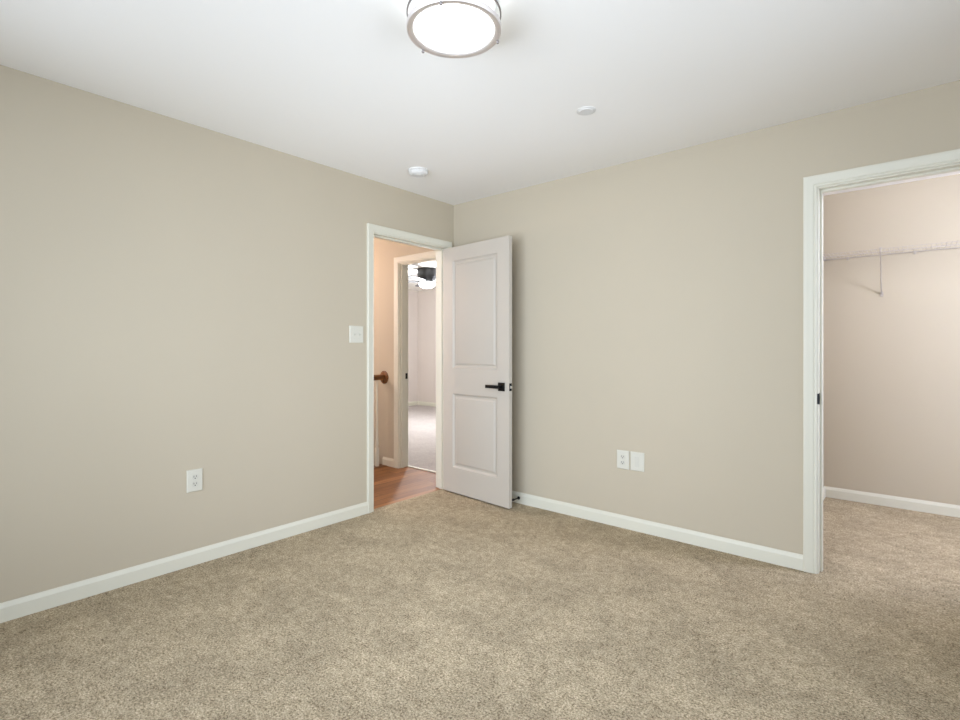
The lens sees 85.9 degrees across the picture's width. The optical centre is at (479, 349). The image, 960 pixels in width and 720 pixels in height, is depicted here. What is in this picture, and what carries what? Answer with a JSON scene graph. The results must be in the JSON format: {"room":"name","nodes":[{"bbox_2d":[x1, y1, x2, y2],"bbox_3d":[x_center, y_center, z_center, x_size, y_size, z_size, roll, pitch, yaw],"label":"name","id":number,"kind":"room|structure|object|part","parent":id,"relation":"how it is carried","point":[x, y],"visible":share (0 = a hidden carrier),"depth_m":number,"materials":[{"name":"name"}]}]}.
{"room":"empty bedroom","nodes":[
{"label":"empty bedroom","id":0,"kind":"room"},
{"bbox_2d":[0,65,453,602],"bbox_3d":[-1.518,-0.025,3.032,0.115,2.440,4.180,0,0,40],"label":"wall","id":1,"kind":"structure","parent":0,"point":[177,297],"depth_m":2.74,"materials":[{"name":"beige paint"}]},
{"bbox_2d":[0,502,367,622],"bbox_3d":[-1.783,1.153,2.620,0.014,0.083,2.977,0,0,40],"label":"baseboard","id":2,"kind":"structure","parent":1,"relation":"attached to","point":[44,600],"depth_m":2.72,"materials":[{"name":"white wood"}]},
{"bbox_2d":[187,468,202,492],"bbox_3d":[-1.582,0.729,2.861,0.009,0.122,0.082,0,0,40],"label":"power outlet","id":3,"kind":"object","parent":1,"relation":"attached to","point":[194,477],"visible":1,"depth_m":2.86,"materials":[{"name":"grey plastic"}]},
{"bbox_2d":[349,326,362,342],"bbox_3d":[-0.878,-0.105,3.683,0.018,0.122,0.117,0,0,40],"label":"light switch","id":4,"kind":"object","parent":1,"relation":"attached to","point":[355,332],"visible":1,"depth_m":3.68,"materials":[{"name":"grey plastic"}]},
{"bbox_2d":[367,223,451,512],"bbox_3d":[-0.582,0.138,4.135,0.151,2.113,0.888,0,0,40],"label":"door frame","id":5,"kind":"structure","parent":1,"relation":"attached to","point":[373,231],"depth_m":3.82,"materials":[{"name":"white wood"}]},
{"bbox_2d":[443,235,511,508],"bbox_3d":[-0.036,0.170,4.099,0.135,2.026,0.773,0,0,-44],"label":"door","id":6,"kind":"structure","parent":1,"relation":"in","point":[477,276],"depth_m":4.07,"materials":[{"name":"white wood"}]},
{"bbox_3d":[-0.036,0.670,4.100,0.035,0.608,0.507,0,0,-44],"label":"panel","id":7,"kind":"part","parent":6,"relation":"part of","materials":[{"name":"white wood"}]},
{"bbox_3d":[-0.036,-0.287,4.100,0.035,0.887,0.507,0,0,-44],"label":"panel","id":8,"kind":"part","parent":6,"relation":"part of","materials":[{"name":"white wood"}]},
{"bbox_3d":[0.102,0.282,3.891,0.041,0.025,0.141,0,0,-44],"label":"lever","id":9,"kind":"part","parent":6,"relation":"part of","materials":[{"name":"black metal"}]},
{"bbox_3d":[0.160,0.282,3.868,0.009,0.064,0.064,0,0,-44],"label":"handle","id":10,"kind":"part","parent":6,"relation":"part of","materials":[{"name":"black metal"}]},
{"bbox_2d":[374,238,434,464],"bbox_3d":[-1.210,1.274,5.587,7.550,5.040,0.115,0,0,40],"label":"wall","id":11,"kind":"structure","parent":0,"point":[385,251],"depth_m":5.32,"materials":[{"name":"beige paint"}]},
{"bbox_2d":[382,457,393,466],"bbox_3d":[-0.934,1.153,5.269,0.181,0.083,0.014,0,0,40],"label":"baseboard","id":12,"kind":"structure","parent":11,"relation":"attached to","point":[389,462],"depth_m":5.26,"materials":[{"name":"white wood"}]},
{"bbox_2d":[394,250,435,467],"bbox_3d":[-0.500,0.135,4.985,0.849,2.119,0.151,0,0,40],"label":"door frame","id":13,"kind":"structure","parent":11,"relation":"attached to","point":[401,263],"depth_m":5.19,"materials":[{"name":"white wood"}]},
{"bbox_2d":[408,290,417,401],"bbox_3d":[-2.652,-0.025,9.606,0.150,2.440,4.150,0,0,40],"label":"wall","id":14,"kind":"structure","parent":0,"point":[412,295],"depth_m":10.93,"materials":[{"name":"paint"}]},
{"bbox_2d":[408,401,417,405],"bbox_3d":[-2.629,1.153,9.508,0.014,0.083,4.030,0,0,40],"label":"baseboard","id":15,"kind":"structure","parent":14,"relation":"attached to","point":[414,402],"depth_m":10.92,"materials":[{"name":"white wood"}]},
{"bbox_2d":[418,289,435,402],"bbox_3d":[1.530,-0.025,8.701,7.400,2.440,0.120,0,0,40],"label":"wall","id":16,"kind":"structure","parent":0,"point":[426,299],"depth_m":10.86,"materials":[{"name":"paint"}]},
{"bbox_2d":[418,401,435,406],"bbox_3d":[1.449,1.153,8.683,7.300,0.083,0.014,0,0,40],"label":"baseboard","id":17,"kind":"structure","parent":16,"relation":"attached to","point":[419,402],"depth_m":10.85,"materials":[{"name":"white wood"}]},
{"bbox_2d":[0,405,959,719],"bbox_3d":[-0.172,1.252,4.684,10.000,0.124,8.210,0,0,40],"label":"floor","id":18,"kind":"structure","parent":0,"point":[441,604],"depth_m":2.21,"materials":[{"name":"beige carpet"}]},
{"bbox_2d":[374,371,388,466],"bbox_3d":[-1.343,0.662,4.904,0.134,1.056,1.100,0,0,40],"label":"stair railing","id":19,"kind":"object","parent":18,"relation":"on","point":[383,377],"visible":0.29,"depth_m":5.24,"materials":[{"name":"brown wood"}]},
{"bbox_3d":[-1.316,0.287,4.936,0.060,0.056,0.984,0,0,40],"label":"hand rail","id":20,"kind":"part","parent":19,"relation":"part of","materials":[{"name":"brown wood"}]},
{"bbox_2d":[407,465,435,472],"bbox_3d":[-0.467,1.190,5.024,0.711,0.010,0.030,0,0,40],"label":"threshold","id":21,"kind":"object","parent":18,"relation":"on","point":[408,465],"visible":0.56,"depth_m":5.10,"materials":[{"name":"white wood"}]},
{"bbox_2d":[0,0,959,290],"bbox_3d":[-0.184,-1.296,4.697,10.265,0.100,8.445,0,0,40],"label":"ceiling","id":22,"kind":"structure","parent":0,"point":[343,85],"depth_m":2.32,"materials":[{"name":"white paint"}]},
{"bbox_2d":[408,167,427,176],"bbox_3d":[-0.430,-1.226,3.592,0.142,0.039,0.142,0,0,40],"label":"smoke detector","id":23,"kind":"object","parent":22,"relation":"attached to","point":[413,171],"visible":1,"depth_m":3.55,"materials":[{"name":"white plastic"}]},
{"bbox_2d":[408,267,435,287],"bbox_3d":[-0.875,-1.097,8.000,1.224,0.298,1.277,0,0,0],"label":"ceiling fan","id":24,"kind":"object","parent":22,"relation":"hanging from","point":[426,277],"visible":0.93,"depth_m":7.88,"materials":[{"name":"grey"}]},
{"bbox_3d":[-0.939,-1.050,7.641,0.136,0.012,0.575,0,0,18],"label":"blade","id":25,"kind":"part","parent":24,"relation":"part of","materials":[{"name":"grey"}]},
{"bbox_3d":[-0.822,-0.994,8.000,0.260,0.093,0.260,0,0,0],"label":"light globe","id":26,"kind":"part","parent":24,"relation":"part of","materials":[{"name":"white glass"}]},
{"bbox_2d":[406,0,500,57],"bbox_3d":[-0.093,-1.184,1.844,0.340,0.123,0.338,0,0,40],"label":"ceiling lamp","id":27,"kind":"object","parent":22,"relation":"attached to","point":[441,28],"visible":1,"depth_m":1.81,"materials":[{"name":"white glass"}]},
{"bbox_2d":[576,106,595,114],"bbox_3d":[0.555,-1.241,2.693,0.100,0.009,0.100,0,0,40],"label":"sprinkler cover","id":28,"kind":"object","parent":22,"relation":"attached to","point":[587,110],"visible":1,"depth_m":2.68,"materials":[{"name":"white plastic"}]},
{"bbox_2d":[454,80,959,554],"bbox_3d":[1.721,-0.025,2.885,5.015,2.440,0.115,0,0,40],"label":"wall","id":29,"kind":"structure","parent":0,"point":[657,300],"depth_m":3.20,"materials":[{"name":"beige paint"}]},
{"bbox_2d":[617,450,628,469],"bbox_3d":[0.956,0.740,3.453,0.087,0.124,0.009,0,0,40],"label":"power outlet","id":30,"kind":"object","parent":29,"relation":"attached to","point":[622,455],"visible":1,"depth_m":3.45,"materials":[{"name":"grey plastic"}]},
{"bbox_2d":[630,451,643,471],"bbox_3d":[1.033,0.739,3.388,0.094,0.124,0.008,0,0,40],"label":"blank plate","id":31,"kind":"object","parent":29,"relation":"attached to","point":[636,458],"visible":1,"depth_m":3.39,"materials":[{"name":"grey plastic"}]},
{"bbox_2d":[512,491,802,570],"bbox_3d":[0.755,1.153,3.620,2.592,0.083,0.014,0,0,40],"label":"baseboard","id":32,"kind":"structure","parent":29,"relation":"attached to","point":[792,560],"depth_m":3.23,"materials":[{"name":"white wood"}]},
{"bbox_2d":[803,149,959,573],"bbox_3d":[2.129,0.135,2.539,0.900,2.119,0.151,0,0,40],"label":"door frame","id":33,"kind":"structure","parent":29,"relation":"attached to","point":[814,187],"depth_m":2.75,"materials":[{"name":"white wood"}]},
{"bbox_2d":[823,195,823,486],"bbox_3d":[2.222,-0.025,3.604,0.115,2.440,1.630,0,0,40],"label":"wall","id":34,"kind":"structure","parent":0,"point":[823,195],"depth_m":4.17,"materials":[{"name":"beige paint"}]},
{"bbox_2d":[823,486,825,499],"bbox_3d":[2.271,1.153,3.563,0.014,0.083,1.630,0,0,40],"label":"baseboard","id":35,"kind":"structure","parent":34,"relation":"attached to","point":[824,489],"depth_m":4.12,"materials":[{"name":"white wood"}]},
{"bbox_2d":[824,174,959,505],"bbox_3d":[3.752,-0.025,3.450,2.648,2.440,0.115,0,0,40],"label":"wall","id":36,"kind":"structure","parent":0,"point":[892,360],"depth_m":3.91,"materials":[{"name":"beige paint"}]},
{"bbox_2d":[823,240,959,296],"bbox_3d":[3.606,-0.585,3.286,2.408,0.367,0.325,0,0,40],"label":"wire shelf","id":37,"kind":"object","parent":36,"relation":"attached to","point":[912,248],"visible":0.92,"depth_m":3.79,"materials":[{"name":"white metal"}]},
{"bbox_3d":[3.510,-0.721,3.167,2.401,0.004,0.004,0,0,40],"label":"rail","id":38,"kind":"part","parent":37,"relation":"part of","materials":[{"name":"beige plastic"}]},
{"bbox_3d":[3.510,-0.698,3.167,2.401,0.005,0.005,0,0,40],"label":"lip rail","id":39,"kind":"part","parent":37,"relation":"part of","materials":[{"name":"beige plastic"}]},
{"bbox_3d":[3.610,-0.723,3.285,2.401,0.005,0.005,0,0,40],"label":"rail","id":40,"kind":"part","parent":37,"relation":"part of","materials":[{"name":"beige plastic"}]},
{"bbox_3d":[3.709,-0.723,3.402,2.401,0.007,0.007,0,0,40],"label":"rail","id":41,"kind":"part","parent":37,"relation":"part of","materials":[{"name":"beige plastic"}]},
{"bbox_2d":[825,486,959,517],"bbox_3d":[3.711,1.153,3.401,2.418,0.083,0.014,0,0,40],"label":"baseboard","id":42,"kind":"structure","parent":36,"relation":"attached to","point":[831,492],"depth_m":3.89,"materials":[{"name":"white wood"}]}
]}

